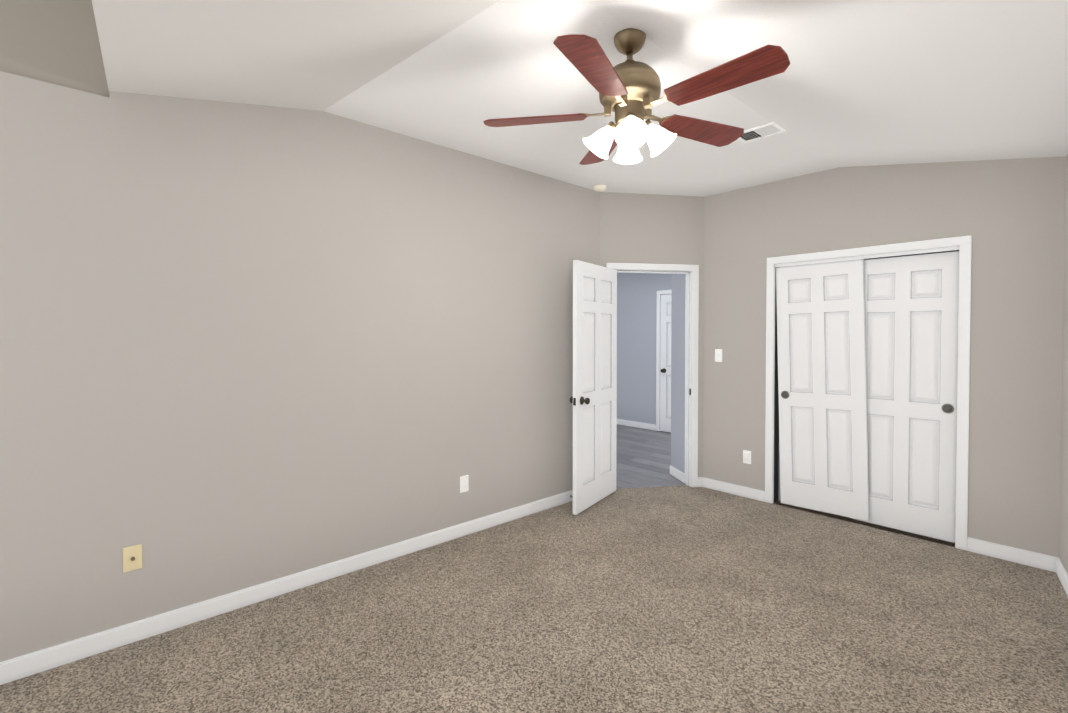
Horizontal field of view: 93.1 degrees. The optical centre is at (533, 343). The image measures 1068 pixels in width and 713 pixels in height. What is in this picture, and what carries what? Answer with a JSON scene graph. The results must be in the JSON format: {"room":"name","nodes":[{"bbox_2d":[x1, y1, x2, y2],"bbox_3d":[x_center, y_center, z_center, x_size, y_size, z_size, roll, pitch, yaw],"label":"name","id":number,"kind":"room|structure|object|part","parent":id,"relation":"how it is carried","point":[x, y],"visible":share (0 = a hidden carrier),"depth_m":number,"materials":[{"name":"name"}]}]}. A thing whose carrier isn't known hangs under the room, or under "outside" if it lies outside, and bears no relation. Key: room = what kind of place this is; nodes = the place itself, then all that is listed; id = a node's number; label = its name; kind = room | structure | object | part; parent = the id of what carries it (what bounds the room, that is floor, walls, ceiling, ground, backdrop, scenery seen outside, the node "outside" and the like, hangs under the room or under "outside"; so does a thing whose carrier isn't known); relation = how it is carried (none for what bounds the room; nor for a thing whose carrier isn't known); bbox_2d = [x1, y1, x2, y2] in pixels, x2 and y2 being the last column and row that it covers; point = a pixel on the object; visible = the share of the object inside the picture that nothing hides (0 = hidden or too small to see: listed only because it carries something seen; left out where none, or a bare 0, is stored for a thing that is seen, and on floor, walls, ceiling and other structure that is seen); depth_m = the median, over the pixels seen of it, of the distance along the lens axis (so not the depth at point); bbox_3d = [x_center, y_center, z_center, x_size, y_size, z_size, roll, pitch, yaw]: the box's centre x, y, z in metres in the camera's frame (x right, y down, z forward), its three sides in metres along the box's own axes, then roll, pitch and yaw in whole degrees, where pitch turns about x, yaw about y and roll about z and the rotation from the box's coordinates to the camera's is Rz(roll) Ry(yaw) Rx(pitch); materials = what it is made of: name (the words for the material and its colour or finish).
{"room":"empty bedroom","nodes":[
{"label":"empty bedroom","id":0,"kind":"room"},
{"bbox_2d":[0,0,599,661],"bbox_3d":[-1.144,-0.260,3.110,4.614,3.300,0.120,-1,1,-42],"label":"wall","id":1,"kind":"structure","parent":0,"point":[335,337],"depth_m":2.66,"materials":[{"name":"grey paint"}]},
{"bbox_2d":[123,544,141,572],"bbox_3d":[-1.878,1.009,2.367,0.070,0.114,0.022,-1,1,-42],"label":"cable wall plate","id":2,"kind":"object","parent":1,"relation":"attached to","point":[132,557],"visible":1,"depth_m":2.37,"materials":[{"name":"beige plastic"}]},
{"bbox_2d":[0,490,572,684],"bbox_3d":[-1.055,1.345,3.128,4.494,0.090,0.013,-1,1,-42],"label":"baseboard","id":3,"kind":"structure","parent":1,"relation":"attached to","point":[26,665],"depth_m":2.66,"materials":[{"name":"white paint"}]},
{"bbox_2d":[460,475,467,492],"bbox_3d":[-0.500,1.011,3.631,0.070,0.114,0.010,-1,1,-42],"label":"electrical outlet","id":4,"kind":"object","parent":1,"relation":"attached to","point":[463,483],"visible":1,"depth_m":3.62,"materials":[{"name":"white plastic"}]},
{"bbox_2d":[0,485,1067,712],"bbox_3d":[0.509,1.418,2.040,5.540,0.020,3.929,-1,1,-42],"label":"floor carpet","id":5,"kind":"object","parent":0,"point":[676,599],"visible":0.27,"depth_m":2.46,"materials":[{"name":"beige carpet"}]},
{"bbox_2d":[92,0,1067,196],"bbox_3d":[0.868,-1.392,2.152,4.696,1.004,4.079,-1,1,-42],"label":"ceiling","id":6,"kind":"structure","parent":0,"point":[872,82],"depth_m":2.33,"materials":[{"name":"white paint"}]},
{"bbox_2d":[593,185,605,191],"bbox_3d":[0.576,-1.354,4.429,0.116,0.036,0.116,-1,1,-42],"label":"smoke detector","id":7,"kind":"object","parent":6,"relation":"attached to","point":[599,188],"visible":1,"depth_m":4.39,"materials":[{"name":"beige plastic"}]},
{"bbox_2d":[483,28,789,164],"bbox_3d":[0.453,-1.076,2.184,1.259,0.518,1.216,-1,1,-42],"label":"ceiling fan","id":8,"kind":"object","parent":6,"relation":"hanging from","point":[629,89],"visible":1,"depth_m":2.12,"materials":[{"name":"brown wood"}]},
{"bbox_2d":[738,122,786,142],"bbox_3d":[1.441,-1.347,3.243,0.190,0.011,0.270,-1,1,-42],"label":"ceiling vent","id":9,"kind":"object","parent":6,"relation":"in","point":[763,126],"depth_m":3.26,"materials":[{"name":"white plastic"}]},
{"bbox_2d":[741,125,780,140],"bbox_3d":[1.441,-1.348,3.243,0.154,0.010,0.230,-1,1,-42],"label":"louvres","id":10,"kind":"object","parent":9,"relation":"attached to","point":[767,131],"visible":0.83,"depth_m":3.21,"materials":[{"name":"white"}]},
{"bbox_2d":[617,273,671,424],"bbox_3d":[1.962,0.046,7.535,0.120,2.540,4.650,-1,1,-42],"label":"wall","id":11,"kind":"structure","parent":0,"point":[636,338],"depth_m":7.84,"materials":[{"name":"grey paint"}]},
{"bbox_2d":[617,419,655,430],"bbox_3d":[1.913,1.272,7.511,0.013,0.090,4.650,-1,1,-42],"label":"baseboard","id":12,"kind":"structure","parent":11,"relation":"attached to","point":[648,426],"depth_m":7.85,"materials":[{"name":"white paint"}]},
{"bbox_2d":[656,290,671,430],"bbox_3d":[2.189,0.271,7.290,0.152,2.098,0.898,-1,1,-42],"label":"door frame","id":13,"kind":"structure","parent":11,"relation":"attached to","point":[660,292],"depth_m":7.54,"materials":[{"name":"white paint"}]},
{"bbox_2d":[660,294,671,431],"bbox_3d":[2.122,0.300,7.229,0.101,2.018,0.760,-1,1,-42],"label":"hall door","id":14,"kind":"structure","parent":11,"relation":"in","point":[665,364],"depth_m":7.45,"materials":[{"name":"white paint"}]},
{"bbox_2d":[616,424,685,488],"bbox_3d":[0.754,1.353,6.456,3.450,0.022,4.650,-1,1,-42],"label":"floor","id":15,"kind":"structure","parent":0,"point":[643,457],"depth_m":5.92,"materials":[{"name":"grey wood"}]},
{"bbox_2d":[600,192,703,476],"bbox_3d":[1.092,-0.288,4.757,1.013,3.300,0.120,0,1,-9],"label":"wall","id":16,"kind":"structure","parent":0,"point":[651,229],"depth_m":4.69,"materials":[{"name":"grey paint"}]},
{"bbox_2d":[570,260,616,514],"bbox_3d":[0.534,0.349,4.323,0.167,2.018,0.771,1,1,34],"label":"entry door","id":17,"kind":"structure","parent":16,"relation":"in","point":[593,399],"depth_m":4.26,"materials":[{"name":"white paint"}]},
{"bbox_3d":[0.354,0.462,4.052,0.167,0.064,0.118,1,1,34],"label":"knob","id":18,"kind":"part","parent":17,"relation":"part of","materials":[{"name":"brown metal"}]},
{"bbox_2d":[606,263,698,486],"bbox_3d":[1.092,0.313,4.767,0.898,2.098,0.152,0,1,-9],"label":"door frame","id":19,"kind":"structure","parent":16,"relation":"attached to","point":[694,269],"depth_m":4.76,"materials":[{"name":"white paint"}]},
{"bbox_2d":[617,271,689,485],"bbox_3d":[1.093,0.346,4.765,0.772,2.033,0.035,0,1,-9],"label":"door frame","id":20,"kind":"structure","parent":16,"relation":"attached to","point":[687,382],"depth_m":4.81,"materials":[{"name":"white paint"}]},
{"bbox_2d":[698,477,702,486],"bbox_3d":[1.103,1.318,4.718,1.013,0.090,0.013,0,1,-9],"label":"baseboard","id":21,"kind":"structure","parent":16,"relation":"attached to","point":[700,481],"depth_m":4.79,"materials":[{"name":"white paint"}]},
{"bbox_2d":[671,274,685,472],"bbox_3d":[1.691,0.087,5.091,0.500,2.540,0.340,0,1,-9],"label":"wall","id":22,"kind":"structure","parent":0,"point":[678,374],"depth_m":5.06,"materials":[{"name":"grey paint"}]},
{"bbox_2d":[670,465,684,482],"bbox_3d":[1.437,1.312,5.071,0.013,0.090,0.340,0,1,-9],"label":"baseboard","id":23,"kind":"structure","parent":22,"relation":"attached to","point":[677,474],"depth_m":5.05,"materials":[{"name":"white paint"}]},
{"bbox_2d":[778,266,786,499],"bbox_3d":[2.807,0.087,5.079,1.940,2.540,0.120,-1,1,-42],"label":"wall","id":24,"kind":"structure","parent":0,"point":[779,496],"depth_m":4.41,"materials":[{"name":"grey paint"}]},
{"bbox_2d":[773,499,953,546],"bbox_3d":[2.723,1.383,4.124,0.740,0.020,1.520,-1,1,-42],"label":"floor","id":25,"kind":"structure","parent":0,"point":[867,524],"depth_m":3.82,"materials":[{"name":"beige carpet"}]},
{"bbox_2d":[703,156,1065,557],"bbox_3d":[2.736,-0.277,4.141,0.820,3.300,2.469,-1,1,-42],"label":"wall","id":26,"kind":"structure","parent":0,"point":[1008,215],"depth_m":3.36,"materials":[{"name":"grey paint"}]},
{"bbox_2d":[715,349,721,361],"bbox_3d":[1.700,0.114,4.664,0.016,0.114,0.070,-1,1,-42],"label":"light switch","id":27,"kind":"object","parent":26,"relation":"attached to","point":[718,355],"visible":1,"depth_m":4.66,"materials":[{"name":"white plastic"}]},
{"bbox_2d":[743,450,750,463],"bbox_3d":[1.876,1.009,4.468,0.040,0.114,0.070,-1,1,-42],"label":"electrical outlet","id":28,"kind":"object","parent":26,"relation":"attached to","point":[746,456],"visible":1,"depth_m":4.46,"materials":[{"name":"white plastic"}]},
{"bbox_2d":[776,259,868,520],"bbox_3d":[2.298,0.352,4.065,0.036,1.994,0.638,-1,0,-42],"label":"closet door","id":29,"kind":"structure","parent":26,"relation":"in","point":[822,396],"depth_m":4.03,"materials":[{"name":"white paint"}]},
{"bbox_2d":[775,246,958,266],"bbox_3d":[2.454,-0.648,3.845,0.010,0.026,1.208,-1,1,-42],"label":"trim","id":30,"kind":"structure","parent":26,"relation":"attached to","point":[874,256],"depth_m":3.76,"materials":[{"name":"white paint"}]},
{"bbox_2d":[765,235,971,550],"bbox_3d":[2.453,0.354,3.861,0.013,2.047,1.224,-1,1,-42],"label":"door frame","id":31,"kind":"structure","parent":26,"relation":"attached to","point":[774,360],"depth_m":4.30,"materials":[{"name":"white paint"}]},
{"bbox_2d":[703,477,1056,571],"bbox_3d":[2.388,1.331,3.931,0.013,0.090,2.349,-1,1,-42],"label":"baseboard","id":32,"kind":"structure","parent":26,"relation":"attached to","point":[1021,556],"depth_m":3.29,"materials":[{"name":"white paint"}]},
{"bbox_2d":[851,251,958,542],"bbox_3d":[2.690,0.369,3.694,0.036,1.998,0.638,-1,1,-42],"label":"closet door","id":33,"kind":"structure","parent":26,"relation":"in","point":[911,318],"depth_m":3.64,"materials":[{"name":"white paint"}]},
{"bbox_2d":[943,405,951,411],"bbox_3d":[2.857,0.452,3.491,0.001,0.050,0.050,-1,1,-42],"label":"door handle","id":34,"kind":"object","parent":33,"relation":"on","point":[946,408],"depth_m":3.49,"materials":[{"name":"grey metal"}]},
{"bbox_3d":[2.856,0.452,3.490,0.004,0.068,0.068,-1,1,-42],"label":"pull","id":35,"kind":"part","parent":33,"relation":"part of","materials":[{"name":"grey metal"}]},
{"bbox_2d":[1059,154,1067,573],"bbox_3d":[1.496,-0.223,0.854,0.120,3.300,5.523,1,1,39],"label":"wall","id":36,"kind":"structure","parent":0,"point":[1063,541],"depth_m":2.98,"materials":[{"name":"grey paint"}]},
{"bbox_2d":[1056,557,1067,596],"bbox_3d":[1.482,1.381,0.970,0.013,0.090,5.403,1,1,39],"label":"baseboard","id":37,"kind":"structure","parent":36,"relation":"attached to","point":[1061,573],"depth_m":2.92,"materials":[{"name":"white paint"}]}
]}

